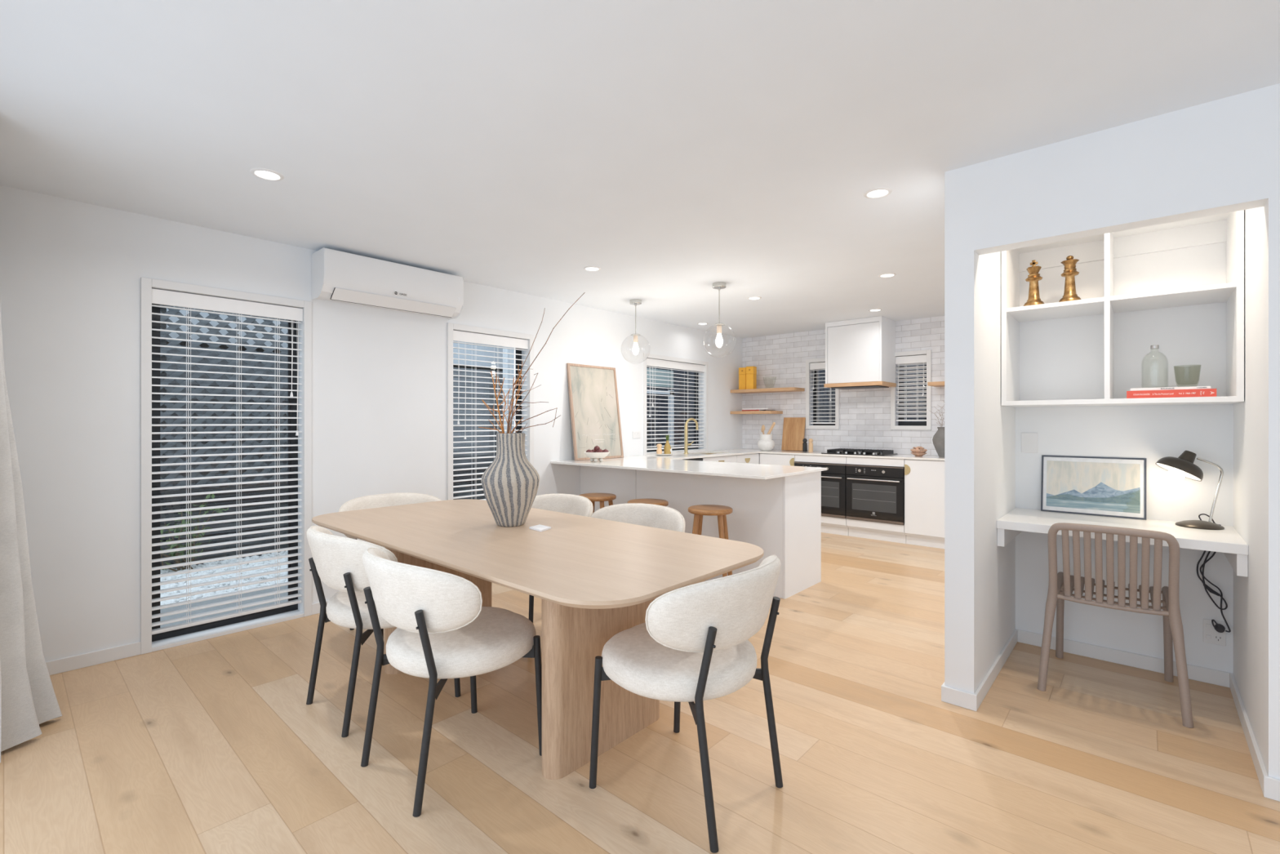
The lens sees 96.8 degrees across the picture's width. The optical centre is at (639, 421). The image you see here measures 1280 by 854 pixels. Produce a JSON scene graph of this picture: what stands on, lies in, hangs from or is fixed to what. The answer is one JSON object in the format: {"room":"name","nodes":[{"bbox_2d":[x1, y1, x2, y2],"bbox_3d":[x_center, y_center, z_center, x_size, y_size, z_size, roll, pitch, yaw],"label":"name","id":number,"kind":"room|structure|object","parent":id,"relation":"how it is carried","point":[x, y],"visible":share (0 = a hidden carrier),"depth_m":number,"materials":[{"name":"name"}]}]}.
{"room":"dining room","nodes":[
{"label":"dining room","id":0,"kind":"room"},
{"bbox_2d":[0,185,742,662],"bbox_3d":[-0.966,0.066,5.175,0.130,2.400,6.940,0,0,42],"label":"wall","id":1,"kind":"structure","parent":0,"point":[71,271],"depth_m":3.24,"materials":[{"name":"paint"}]},
{"bbox_2d":[45,600,328,675],"bbox_3d":[-1.901,1.231,4.019,0.012,0.070,3.970,0,0,42],"label":"baseboard","id":2,"kind":"structure","parent":1,"relation":"attached to","point":[100,656],"depth_m":2.96,"materials":[{"name":"paint"}]},
{"bbox_2d":[140,276,311,654],"bbox_3d":[-2.489,0.238,3.459,0.151,2.055,0.848,0,0,42],"label":"window","id":3,"kind":"structure","parent":1,"relation":"in","point":[146,284],"depth_m":3.24,"materials":[{"name":"paint"}]},
{"bbox_2d":[151,288,302,635],"bbox_3d":[-2.466,0.221,3.439,0.073,1.920,0.754,0,0,42],"label":"blind","id":4,"kind":"object","parent":3,"relation":"attached to","point":[159,296],"visible":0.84,"depth_m":3.40,"materials":[{"name":"plastic"}]},
{"bbox_2d":[311,247,463,319],"bbox_3d":[-1.748,-0.954,4.029,0.224,0.310,0.984,0,0,42],"label":"air conditioner","id":5,"kind":"object","parent":1,"relation":"attached to","point":[338,276],"visible":1,"depth_m":3.89,"materials":[{"name":"plastic"}]},
{"bbox_2d":[447,322,533,499],"bbox_3d":[-1.281,0.243,4.814,0.151,2.045,0.836,0,0,42],"label":"window","id":6,"kind":"structure","parent":1,"relation":"in","point":[451,326],"depth_m":4.69,"materials":[{"name":"paint"}]},
{"bbox_2d":[453,329,528,500],"bbox_3d":[-1.258,0.218,4.794,0.073,1.895,0.742,0,0,42],"label":"blind","id":7,"kind":"object","parent":6,"relation":"attached to","point":[458,335],"visible":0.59,"depth_m":4.71,"materials":[{"name":"plastic"}]},
{"bbox_2d":[643,352,708,455],"bbox_3d":[0.393,-0.187,6.691,0.151,1.135,1.212,0,0,42],"label":"window","id":8,"kind":"structure","parent":1,"relation":"in","point":[646,355],"depth_m":6.79,"materials":[{"name":"paint"}]},
{"bbox_2d":[646,358,704,449],"bbox_3d":[0.415,-0.197,6.671,0.073,1.015,1.118,0,0,42],"label":"blind","id":9,"kind":"object","parent":8,"relation":"attached to","point":[650,362],"visible":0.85,"depth_m":6.62,"materials":[{"name":"plastic"}]},
{"bbox_2d":[0,0,1279,338],"bbox_3d":[1.621,-1.184,2.908,7.050,0.100,7.300,0,0,42],"label":"ceiling","id":10,"kind":"structure","parent":0,"point":[674,149],"depth_m":2.12,"materials":[{"name":"paint"}]},
{"bbox_2d":[0,303,62,762],"bbox_3d":[-0.864,0.065,0.796,5.751,2.397,0.304,0,0,42],"label":"curtain","id":11,"kind":"object","parent":10,"relation":"hanging from","point":[28,698],"visible":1,"depth_m":2.21,"materials":[{"name":"grey fabric"}]},
{"bbox_2d":[249,168,284,180],"bbox_3d":[-1.705,-1.131,2.601,0.132,0.006,0.132,0,0,42],"label":"recessed light","id":12,"kind":"object","parent":10,"relation":"in","point":[263,173],"visible":1,"depth_m":2.59,"materials":[{"name":"paint"}]},
{"bbox_2d":[582,266,600,271],"bbox_3d":[-0.353,-1.131,4.197,0.132,0.006,0.132,0,0,42],"label":"recessed light","id":13,"kind":"object","parent":10,"relation":"in","point":[587,268],"visible":1,"depth_m":4.19,"materials":[{"name":"white"}]},
{"bbox_2d":[629,298,641,355],"bbox_3d":[-0.040,-0.838,5.294,0.274,0.592,0.274,0,0,42],"label":"pendant lamp","id":14,"kind":"object","parent":10,"relation":"hanging from","point":[635,302],"visible":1,"depth_m":5.28,"materials":[{"name":"silver metal"}]},
{"bbox_2d":[697,322,708,324],"bbox_3d":[0.721,-1.131,6.540,0.132,0.006,0.132,0,0,42],"label":"recessed light","id":15,"kind":"object","parent":10,"relation":"in","point":[699,323],"visible":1,"depth_m":6.54,"materials":[{"name":"white"}]},
{"bbox_2d":[712,281,726,347],"bbox_3d":[0.649,-0.831,4.653,0.274,0.607,0.274,0,0,42],"label":"pendant lamp","id":16,"kind":"object","parent":10,"relation":"hanging from","point":[718,285],"visible":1,"depth_m":4.63,"materials":[{"name":"silver metal"}]},
{"bbox_2d":[746,296,761,299],"bbox_3d":[1.045,-1.131,5.192,0.132,0.006,0.132,0,0,42],"label":"recessed light","id":17,"kind":"object","parent":10,"relation":"in","point":[750,297],"visible":1,"depth_m":5.18,"materials":[{"name":"white"}]},
{"bbox_2d":[868,308,881,311],"bbox_3d":[2.379,-1.131,5.746,0.132,0.006,0.132,0,0,42],"label":"recessed light","id":18,"kind":"object","parent":10,"relation":"in","point":[873,309],"visible":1,"depth_m":5.73,"materials":[{"name":"white"}]},
{"bbox_2d":[862,186,892,198],"bbox_3d":[1.175,-1.131,2.812,0.132,0.006,0.132,0,0,42],"label":"recessed light","id":19,"kind":"object","parent":10,"relation":"in","point":[876,193],"visible":1,"depth_m":2.81,"materials":[{"name":"white"}]},
{"bbox_2d":[878,272,896,277],"bbox_3d":[1.907,-1.131,4.385,0.132,0.006,0.132,0,0,42],"label":"recessed light","id":20,"kind":"object","parent":10,"relation":"in","point":[887,274],"visible":1,"depth_m":4.38,"materials":[{"name":"white"}]},
{"bbox_2d":[0,532,1279,853],"bbox_3d":[1.644,1.316,2.821,7.300,0.100,7.600,0,0,42],"label":"floor","id":21,"kind":"structure","parent":0,"point":[214,745],"depth_m":2.12,"materials":[{"name":"brown wood"}]},
{"bbox_2d":[306,525,460,737],"bbox_3d":[-1.176,0.864,2.606,0.667,0.808,0.597,0,0,42],"label":"dining chair","id":22,"kind":"object","parent":21,"relation":"on","point":[336,561],"visible":0.57,"depth_m":2.35,"materials":[{"name":"beige fabric"}]},
{"bbox_2d":[338,492,441,639],"bbox_3d":[-1.443,0.864,3.456,0.597,0.808,0.667,0,0,42],"label":"dining chair","id":23,"kind":"object","parent":21,"relation":"on","point":[379,500],"visible":0.2,"depth_m":3.62,"materials":[{"name":"beige fabric"}]},
{"bbox_2d":[360,547,542,817],"bbox_3d":[-0.705,0.864,2.147,0.667,0.808,0.597,0,0,42],"label":"dining chair","id":24,"kind":"object","parent":21,"relation":"on","point":[443,631],"visible":0.99,"depth_m":1.93,"materials":[{"name":"beige fabric"}]},
{"bbox_2d":[311,498,763,779],"bbox_3d":[-0.638,0.891,2.719,2.348,0.750,1.040,0,0,42],"label":"dining table","id":25,"kind":"object","parent":21,"relation":"on","point":[596,580],"visible":0.86,"depth_m":2.18,"materials":[{"name":"brown wood"}]},
{"bbox_2d":[480,432,539,526],"bbox_3d":[-0.650,0.286,2.855,0.284,0.460,0.286,0,0,42],"label":"striped vase","id":26,"kind":"object","parent":25,"relation":"on","point":[510,483],"visible":0.99,"depth_m":2.77,"materials":[{"name":"ceramic"}]},
{"bbox_2d":[478,423,502,433],"bbox_3d":[-0.726,0.136,2.822,0.154,0.300,0.021,0,0,-33],"label":"branch","id":27,"kind":"object","parent":26,"relation":"in","point":[492,424],"visible":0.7,"depth_m":2.82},
{"bbox_2d":[481,400,506,433],"bbox_3d":[-0.721,0.087,2.842,0.136,0.397,0.021,0,0,-12],"label":"branch","id":28,"kind":"object","parent":26,"relation":"in","point":[482,400],"visible":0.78,"depth_m":2.84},
{"bbox_2d":[482,371,511,433],"bbox_3d":[-0.723,0.013,2.890,0.148,0.547,0.053,0,0,15],"label":"branch","id":29,"kind":"object","parent":26,"relation":"in","point":[494,385],"visible":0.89,"depth_m":2.88,"materials":[{"name":"wood"}]},
{"bbox_2d":[497,377,511,431],"bbox_3d":[-0.695,0.024,2.908,0.128,0.523,0.064,0,0,42],"label":"branch","id":30,"kind":"object","parent":26,"relation":"in","point":[498,377],"visible":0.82,"depth_m":2.90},
{"bbox_2d":[502,361,522,423],"bbox_3d":[-0.644,-0.013,2.873,0.105,0.598,0.030,0,0,-22],"label":"branch","id":31,"kind":"object","parent":26,"relation":"in","point":[522,362],"visible":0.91,"depth_m":2.88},
{"bbox_2d":[508,369,526,433],"bbox_3d":[-0.618,0.001,2.884,0.036,0.570,0.101,0,0,42],"label":"branch","id":32,"kind":"object","parent":26,"relation":"in","point":[521,370],"visible":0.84,"depth_m":2.89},
{"bbox_2d":[507,373,541,433],"bbox_3d":[-0.594,0.016,2.906,0.173,0.540,0.040,0,0,-27],"label":"branch","id":33,"kind":"object","parent":26,"relation":"in","point":[536,373],"visible":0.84,"depth_m":2.90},
{"bbox_2d":[507,401,545,432],"bbox_3d":[-0.560,0.092,2.844,0.216,0.388,0.016,0,0,6],"label":"branch","id":34,"kind":"object","parent":26,"relation":"in","point":[523,402],"visible":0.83,"depth_m":2.85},
{"bbox_2d":[510,307,545,433],"bbox_3d":[-0.574,-0.154,2.906,0.187,0.879,0.024,0,0,-27],"label":"branch","id":35,"kind":"object","parent":26,"relation":"in","point":[544,308],"visible":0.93,"depth_m":2.89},
{"bbox_2d":[511,408,556,433],"bbox_3d":[-0.539,0.105,2.917,0.250,0.361,0.056,0,0,-40],"label":"branch","id":36,"kind":"object","parent":26,"relation":"in","point":[554,408],"visible":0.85,"depth_m":2.92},
{"bbox_2d":[514,415,559,433],"bbox_3d":[-0.519,0.126,2.827,0.268,0.320,0.008,0,0,14],"label":"branch","id":37,"kind":"object","parent":26,"relation":"in","point":[559,415],"visible":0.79,"depth_m":2.83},
{"bbox_2d":[506,292,585,433],"bbox_3d":[-0.474,-0.183,2.857,0.394,0.939,0.007,0,0,0],"label":"branch","id":38,"kind":"object","parent":26,"relation":"in","point":[584,292],"visible":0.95,"depth_m":2.86,"materials":[{"name":"wood"}]},
{"bbox_2d":[528,524,551,531],"bbox_3d":[-0.481,0.511,2.743,0.124,0.008,0.089,0,0,42],"label":"card","id":39,"kind":"object","parent":25,"relation":"on","point":[539,527],"visible":1,"depth_m":2.73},
{"bbox_2d":[528,493,593,622],"bbox_3d":[-0.612,0.864,3.401,0.667,0.808,0.597,0,0,42],"label":"dining chair","id":40,"kind":"object","parent":21,"relation":"on","point":[571,504],"visible":0.17,"depth_m":3.58,"materials":[{"name":"beige fabric"}]},
{"bbox_2d":[579,493,616,513],"bbox_3d":[-0.360,0.942,4.796,0.320,0.652,0.320,0,0,22],"label":"wooden stool","id":41,"kind":"object","parent":21,"relation":"on","point":[593,497],"visible":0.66,"depth_m":4.74,"materials":[{"name":"wood"}]},
{"bbox_2d":[590,502,684,532],"bbox_3d":[-0.105,0.864,2.963,0.667,0.808,0.597,0,0,42],"label":"dining chair","id":42,"kind":"object","parent":21,"relation":"on","point":[656,516],"visible":0.21,"depth_m":3.16,"materials":[{"name":"beige fabric"}]},
{"bbox_2d":[627,498,668,506],"bbox_3d":[0.061,0.942,4.427,0.319,0.652,0.319,0,0,5],"label":"wooden stool","id":43,"kind":"object","parent":21,"relation":"on","point":[653,501],"visible":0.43,"depth_m":4.41,"materials":[{"name":"wood"}]},
{"bbox_2d":[589,555,782,853],"bbox_3d":[0.170,0.864,1.992,0.597,0.808,0.667,0,0,42],"label":"dining chair","id":44,"kind":"object","parent":21,"relation":"on","point":[692,645],"visible":1,"depth_m":1.78,"materials":[{"name":"beige fabric"}]},
{"bbox_2d":[684,457,702,461],"bbox_3d":[0.316,0.767,6.034,0.442,0.758,0.588,0,0,42],"label":"dishwasher","id":45,"kind":"object","parent":21,"relation":"on","point":[697,459],"visible":0.1,"depth_m":6.03,"materials":[{"name":"grey metal"}]},
{"bbox_2d":[580,465,821,599],"bbox_3d":[0.428,0.824,5.010,2.168,0.884,0.600,0,0,42],"label":"base cabinet","id":46,"kind":"object","parent":21,"relation":"on","point":[781,516],"visible":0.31,"depth_m":4.35,"materials":[{"name":"wood"}]},
{"bbox_2d":[551,448,944,479],"bbox_3d":[1.597,0.371,5.307,3.518,0.020,3.328,0,0,42],"label":"countertop","id":47,"kind":"structure","parent":46,"relation":"on","point":[674,463],"depth_m":4.88,"materials":[{"name":"stone"}]},
{"bbox_2d":[566,363,623,460],"bbox_3d":[-0.432,-0.099,5.579,0.139,0.920,0.645,0,0,42],"label":"framed artwork","id":48,"kind":"object","parent":47,"relation":"on","point":[594,408],"visible":0.99,"depth_m":5.57,"materials":[{"name":"paper"}]},
{"bbox_2d":[584,451,609,462],"bbox_3d":[-0.393,0.315,5.173,0.236,0.090,0.236,0,0,42],"label":"footed bowl","id":49,"kind":"object","parent":47,"relation":"on","point":[593,455],"visible":0.98,"depth_m":5.10,"materials":[{"name":"ceramic"}]},
{"bbox_2d":[654,453,672,455],"bbox_3d":[0.258,0.351,6.173,0.208,0.018,0.208,0,0,42],"label":"serving dish","id":50,"kind":"object","parent":47,"relation":"on","point":[662,454],"visible":0.89,"depth_m":6.10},
{"bbox_2d":[656,444,662,453],"bbox_3d":[0.209,0.292,6.163,0.063,0.117,0.063,0,0,-15],"label":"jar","id":51,"kind":"object","parent":50,"relation":"on","point":[659,451],"visible":0.88,"depth_m":6.14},
{"bbox_2d":[663,435,671,453],"bbox_3d":[0.300,0.242,6.196,0.080,0.216,0.078,0,0,42],"label":"oil bottle","id":52,"kind":"object","parent":50,"relation":"on","point":[667,449],"visible":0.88,"depth_m":6.17,"materials":[{"name":"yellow glass"}]},
{"bbox_2d":[684,417,697,453],"bbox_3d":[0.590,0.157,6.529,0.196,0.408,0.054,0,0,-26],"label":"tap","id":53,"kind":"object","parent":47,"relation":"on","point":[686,444],"visible":1,"depth_m":6.49,"materials":[{"name":"gold metal"}]},
{"bbox_2d":[757,434,774,450],"bbox_3d":[1.598,0.257,7.203,0.214,0.207,0.214,0,0,42],"label":"utensil crock","id":54,"kind":"object","parent":47,"relation":"on","point":[766,442],"visible":0.98,"depth_m":7.13,"materials":[{"name":"ceramic"}]},
{"bbox_2d":[767,422,775,434],"bbox_3d":[1.633,0.117,7.140,0.036,0.235,0.170,0,0,-37],"label":"wooden spoon","id":55,"kind":"object","parent":54,"relation":"in","point":[774,423],"visible":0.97,"depth_m":7.11,"materials":[{"name":"brown wood"}]},
{"bbox_2d":[781,417,805,450],"bbox_3d":[1.935,0.150,7.168,0.290,0.417,0.088,0,0,42],"label":"chopping board","id":56,"kind":"object","parent":47,"relation":"on","point":[793,428],"visible":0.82,"depth_m":7.16,"materials":[{"name":"brown wood"}]},
{"bbox_2d":[802,438,807,451],"bbox_3d":[2.007,0.279,6.918,0.052,0.163,0.052,0,0,42],"label":"pepper mill","id":57,"kind":"object","parent":47,"relation":"on","point":[805,440],"visible":1,"depth_m":6.90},
{"bbox_2d":[808,438,813,452],"bbox_3d":[2.061,0.279,6.857,0.052,0.163,0.052,0,0,42],"label":"pepper mill","id":58,"kind":"object","parent":47,"relation":"on","point":[811,440],"visible":1,"depth_m":6.84,"materials":[{"name":"brown wood"}]},
{"bbox_2d":[821,448,897,456],"bbox_3d":[2.475,0.337,6.428,0.700,0.048,0.430,0,0,42],"label":"gas cooktop","id":59,"kind":"object","parent":47,"relation":"in","point":[845,451],"visible":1,"depth_m":6.34,"materials":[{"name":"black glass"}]},
{"bbox_2d":[910,446,927,456],"bbox_3d":[2.948,0.308,6.013,0.164,0.104,0.164,0,0,42],"label":"bowl","id":60,"kind":"object","parent":47,"relation":"on","point":[918,451],"visible":1,"depth_m":5.96,"materials":[{"name":"wood"}]},
{"bbox_2d":[932,426,944,457],"bbox_3d":[3.128,0.206,5.839,0.224,0.310,0.224,0,0,42],"label":"vase","id":61,"kind":"object","parent":47,"relation":"on","point":[938,439],"visible":0.46,"depth_m":5.79,"materials":[{"name":"ceramic"}]},
{"bbox_2d":[688,504,733,577],"bbox_3d":[0.505,0.942,4.091,0.319,0.652,0.319,0,0,17],"label":"wooden stool","id":62,"kind":"object","parent":21,"relation":"on","point":[721,511],"visible":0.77,"depth_m":4.02,"materials":[{"name":"wood"}]},
{"bbox_2d":[702,454,737,462],"bbox_3d":[0.705,0.824,6.537,0.542,0.884,0.677,0,0,42],"label":"base cabinet","id":63,"kind":"object","parent":21,"relation":"on","point":[733,459],"visible":0.17,"depth_m":6.40,"materials":[{"name":"white wood"}]},
{"bbox_2d":[706,453,759,463],"bbox_3d":[1.106,0.824,6.987,0.542,0.884,0.526,0,0,42],"label":"base cabinet","id":64,"kind":"object","parent":21,"relation":"on","point":[747,458],"visible":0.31,"depth_m":6.82,"materials":[{"name":"white wood"}]},
{"bbox_2d":[759,453,796,466],"bbox_3d":[1.804,0.824,7.021,0.468,0.884,0.496,0,0,42],"label":"base cabinet","id":65,"kind":"object","parent":21,"relation":"on","point":[764,458],"visible":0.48,"depth_m":6.83,"materials":[{"name":"white wood"}]},
{"bbox_2d":[795,454,848,535],"bbox_3d":[2.211,0.824,6.662,0.610,0.884,0.489,0,0,42],"label":"base cabinet","id":66,"kind":"object","parent":21,"relation":"on","point":[832,525],"visible":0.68,"depth_m":6.42,"materials":[{"name":"wood"}]},
{"bbox_2d":[794,462,846,518],"bbox_3d":[2.175,0.765,6.622,0.606,0.592,0.498,0,0,42],"label":"oven","id":67,"kind":"object","parent":66,"relation":"in","point":[833,479],"visible":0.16,"depth_m":6.36,"materials":[{"name":"black glass"}]},
{"bbox_2d":[846,456,906,543],"bbox_3d":[2.666,0.824,6.257,0.602,0.884,0.489,0,0,42],"label":"base cabinet","id":68,"kind":"object","parent":21,"relation":"on","point":[884,531],"visible":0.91,"depth_m":6.08,"materials":[{"name":"wood"}]},
{"bbox_2d":[845,464,904,524],"bbox_3d":[2.631,0.765,6.217,0.598,0.592,0.498,0,0,42],"label":"oven","id":69,"kind":"object","parent":68,"relation":"in","point":[873,493],"visible":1,"depth_m":6.05,"materials":[{"name":"black glass"}]},
{"bbox_2d":[904,458,944,548],"bbox_3d":[3.122,0.824,5.846,0.619,0.884,0.496,0,0,42],"label":"base cabinet","id":70,"kind":"object","parent":21,"relation":"on","point":[924,479],"visible":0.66,"depth_m":5.74,"materials":[{"name":"white wood"}]},
{"bbox_2d":[1037,522,1193,728],"bbox_3d":[2.228,0.859,2.690,0.533,0.816,0.634,0,0,40],"label":"slatted chair","id":71,"kind":"object","parent":21,"relation":"on","point":[1061,584],"visible":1,"depth_m":2.53,"materials":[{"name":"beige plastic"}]},
{"bbox_2d":[742,315,944,455],"bbox_3d":[3.252,0.066,6.150,5.130,2.400,0.130,0,0,42],"label":"wall","id":72,"kind":"structure","parent":0,"point":[780,360],"depth_m":6.88,"materials":[{"name":"tile"}]},
{"bbox_2d":[730,410,782,413],"bbox_3d":[1.514,-0.124,7.408,0.598,0.036,0.304,0,0,42],"label":"floating shelf","id":73,"kind":"object","parent":72,"relation":"attached to","point":[745,411],"visible":1,"depth_m":7.25,"materials":[{"name":"brown wood"}]},
{"bbox_2d":[742,409,765,411],"bbox_3d":[1.488,-0.150,7.421,0.255,0.016,0.180,0,0,42],"label":"book","id":74,"kind":"object","parent":73,"relation":"on","point":[742,410],"visible":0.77,"depth_m":7.36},
{"bbox_2d":[742,408,775,409],"bbox_3d":[1.546,-0.169,7.396,0.375,0.020,0.200,0,0,42],"label":"book","id":75,"kind":"object","parent":74,"relation":"on","point":[742,408],"visible":0.89,"depth_m":7.31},
{"bbox_2d":[730,386,804,393],"bbox_3d":[1.626,-0.405,7.308,0.898,0.038,0.304,0,0,42],"label":"floating shelf","id":76,"kind":"object","parent":72,"relation":"attached to","point":[788,388],"visible":1,"depth_m":7.17,"materials":[{"name":"brown wood"}]},
{"bbox_2d":[738,367,746,389],"bbox_3d":[1.369,-0.570,7.486,0.102,0.290,0.104,0,0,36],"label":"gift box","id":77,"kind":"object","parent":76,"relation":"on","point":[742,371],"visible":0.74,"depth_m":7.45,"materials":[{"name":"cardboard"}]},
{"bbox_2d":[746,366,756,389],"bbox_3d":[1.446,-0.572,7.390,0.102,0.295,0.104,0,0,36],"label":"gift box","id":78,"kind":"object","parent":76,"relation":"on","point":[751,371],"visible":0.91,"depth_m":7.36,"materials":[{"name":"cardboard"}]},
{"bbox_2d":[805,357,839,429],"bbox_3d":[2.276,-0.349,7.013,0.425,0.870,0.151,0,0,42],"label":"window","id":79,"kind":"structure","parent":72,"relation":"in","point":[816,426],"depth_m":7.08,"materials":[{"name":"paint"}]},
{"bbox_2d":[809,361,835,423],"bbox_3d":[2.256,-0.357,6.990,0.331,0.755,0.073,0,0,42],"label":"blind","id":80,"kind":"object","parent":79,"relation":"attached to","point":[814,366],"visible":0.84,"depth_m":7.01,"materials":[{"name":"plastic"}]},
{"bbox_2d":[824,315,896,389],"bbox_3d":[2.490,-0.759,6.435,0.643,0.746,0.457,0,0,42],"label":"range hood","id":81,"kind":"object","parent":72,"relation":"attached to","point":[860,353],"visible":1,"depth_m":6.26,"materials":[{"name":"white wood"}]},
{"bbox_2d":[890,349,931,430],"bbox_3d":[3.037,-0.349,6.335,0.419,0.870,0.151,0,0,42],"label":"window","id":82,"kind":"structure","parent":72,"relation":"in","point":[901,424],"depth_m":6.28,"materials":[{"name":"paint"}]},
{"bbox_2d":[895,354,926,421],"bbox_3d":[3.017,-0.372,6.312,0.325,0.725,0.073,0,0,42],"label":"blind","id":83,"kind":"object","parent":82,"relation":"attached to","point":[914,360],"visible":0.94,"depth_m":6.32,"materials":[{"name":"plastic"}]},
{"bbox_2d":[927,381,944,386],"bbox_3d":[3.366,-0.398,5.767,0.750,0.037,0.289,0,0,42],"label":"floating shelf","id":84,"kind":"object","parent":72,"relation":"attached to","point":[937,384],"visible":0.13,"depth_m":5.87,"materials":[{"name":"brown wood"}]},
{"bbox_2d":[944,83,1279,779],"bbox_3d":[2.999,0.066,1.925,3.284,2.400,1.175,0,0,42],"label":"wall","id":85,"kind":"structure","parent":0,"point":[1220,156],"depth_m":2.53,"materials":[{"name":"paint"}]},
{"bbox_2d":[941,628,1279,801],"bbox_3d":[2.984,1.231,1.917,3.296,0.070,1.167,0,0,42],"label":"baseboard","id":86,"kind":"structure","parent":85,"relation":"attached to","point":[1270,786],"depth_m":2.75,"materials":[{"name":"paint"}]},
{"bbox_2d":[996,507,1248,577],"bbox_3d":[2.313,0.562,2.790,0.873,0.132,0.554,0,0,42],"label":"desk","id":87,"kind":"object","parent":85,"relation":"attached to","point":[1228,540],"visible":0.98,"depth_m":2.71,"materials":[{"name":"wood"}]},
{"bbox_2d":[1040,454,1146,519],"bbox_3d":[2.417,0.341,3.044,0.440,0.311,0.057,0,0,42],"label":"framed print","id":88,"kind":"object","parent":87,"relation":"on","point":[1107,486],"visible":1,"depth_m":3.03,"materials":[{"name":"paper"}]},
{"bbox_2d":[1155,450,1224,529],"bbox_3d":[2.619,0.315,2.712,0.239,0.360,0.199,0,0,42],"label":"desk lamp","id":89,"kind":"object","parent":87,"relation":"on","point":[1182,467],"visible":1,"depth_m":2.68,"materials":[{"name":"black metal"}]},
{"bbox_2d":[1196,550,1231,632],"bbox_3d":[2.751,0.806,2.728,0.115,0.405,0.050,0,0,42],"label":"lead","id":90,"kind":"object","parent":87,"relation":"hanging from","point":[1219,628],"visible":0.94,"depth_m":2.72,"materials":[{"name":"plastic"}]},
{"bbox_2d":[1203,583,1220,595],"bbox_3d":[2.744,0.805,2.729,0.060,0.052,0.019,0,0,32],"label":"power cord","id":91,"kind":"object","parent":90,"relation":"attached to","point":[1206,586],"depth_m":2.72,"materials":[{"name":"rubber"}]},
{"bbox_2d":[1001,209,1244,407],"bbox_3d":[2.348,-0.530,2.829,0.867,0.888,0.448,0,0,42],"label":"wall shelf unit","id":92,"kind":"object","parent":85,"relation":"attached to","point":[1178,286],"visible":0.88,"depth_m":2.88,"materials":[{"name":"wood"}]},
{"bbox_2d":[1023,259,1044,306],"bbox_3d":[2.077,-0.722,2.998,0.104,0.264,0.104,0,0,42],"label":"king","id":93,"kind":"object","parent":92,"relation":"on","point":[1034,277],"visible":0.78,"depth_m":2.98,"materials":[{"name":"gold metal"}]},
{"bbox_2d":[1058,255,1080,302],"bbox_3d":[2.191,-0.719,2.897,0.104,0.259,0.104,0,0,42],"label":"chess queen","id":94,"kind":"object","parent":92,"relation":"on","point":[1069,272],"visible":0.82,"depth_m":2.88,"materials":[{"name":"gold metal"}]},
{"bbox_2d":[1126,388,1216,398],"bbox_3d":[2.454,-0.128,2.635,0.296,0.036,0.201,0,0,42],"label":"book","id":95,"kind":"object","parent":92,"relation":"on","point":[1201,392],"visible":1,"depth_m":2.56,"materials":[{"name":"red paper"}]},
{"bbox_2d":[1129,386,1210,391],"bbox_3d":[2.454,-0.152,2.641,0.266,0.012,0.201,0,0,42],"label":"book","id":96,"kind":"object","parent":95,"relation":"on","point":[1191,387],"visible":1,"depth_m":2.56,"materials":[{"name":"paper"}]},
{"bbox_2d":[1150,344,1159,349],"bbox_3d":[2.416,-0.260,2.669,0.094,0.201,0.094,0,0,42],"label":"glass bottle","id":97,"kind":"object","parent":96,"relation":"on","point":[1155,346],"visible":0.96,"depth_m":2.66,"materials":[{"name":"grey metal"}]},
{"bbox_2d":[1203,618,1226,646],"bbox_3d":[2.773,1.015,2.745,0.078,0.115,0.011,0,0,42],"label":"power socket","id":98,"kind":"object","parent":85,"relation":"attached to","point":[1211,635],"visible":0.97,"depth_m":2.75,"materials":[{"name":"paint"}]},
{"label":"outside","id":99,"kind":"structure","parent":0,"visible":0},
{"bbox_2d":[166,540,286,557],"bbox_3d":[-0.405,1.461,7.059,22.000,0.210,22.000,0,0,42],"label":"ground","id":100,"kind":"structure","parent":99,"point":[284,540],"depth_m":6.11,"materials":[{"name":"soil"}]},
{"bbox_2d":[160,493,228,571],"bbox_3d":[-4.109,1.024,5.096,0.318,0.736,0.687,0,0,42],"label":"leafy shrub","id":101,"kind":"object","parent":100,"relation":"on","point":[176,530],"visible":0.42,"depth_m":5.10,"materials":[{"name":"green plant"}]},
{"bbox_2d":[160,585,288,627],"bbox_3d":[-1.572,1.341,5.420,0.960,0.030,12.000,0,0,42],"label":"concrete path","id":102,"kind":"structure","parent":100,"relation":"on","point":[276,588],"depth_m":4.11,"materials":[{"name":"concrete"}]},
{"bbox_2d":[502,346,514,432],"bbox_3d":[-1.264,0.016,5.464,0.080,2.700,0.075,0,0,42],"label":"downpipe","id":103,"kind":"object","parent":102,"relation":"on","point":[504,350],"visible":0.14,"depth_m":5.44,"materials":[{"name":"white plastic"}]},
{"bbox_2d":[160,550,288,605],"bbox_3d":[-2.643,1.344,5.973,1.389,0.084,5.000,0,0,42],"label":"pebble bed","id":104,"kind":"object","parent":100,"relation":"on","point":[282,553],"visible":0.25,"depth_m":4.85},
{"bbox_2d":[160,304,486,570],"bbox_3d":[-3.850,0.026,5.765,0.180,2.760,6.517,0,0,42],"label":"fence","id":105,"kind":"object","parent":100,"relation":"on","point":[162,310],"visible":0.1,"depth_m":5.49,"materials":[{"name":"wood"}]},
{"bbox_2d":[166,306,674,540],"bbox_3d":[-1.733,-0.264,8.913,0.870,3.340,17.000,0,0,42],"label":"house","id":106,"kind":"structure","parent":100,"relation":"on","point":[204,330],"depth_m":8.33,"materials":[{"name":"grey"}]},
{"bbox_2d":[671,364,924,446],"bbox_3d":[3.986,-0.264,8.055,11.230,3.340,0.170,0,0,42],"label":"wall","id":107,"kind":"structure","parent":100,"relation":"on","point":[823,379],"depth_m":10.64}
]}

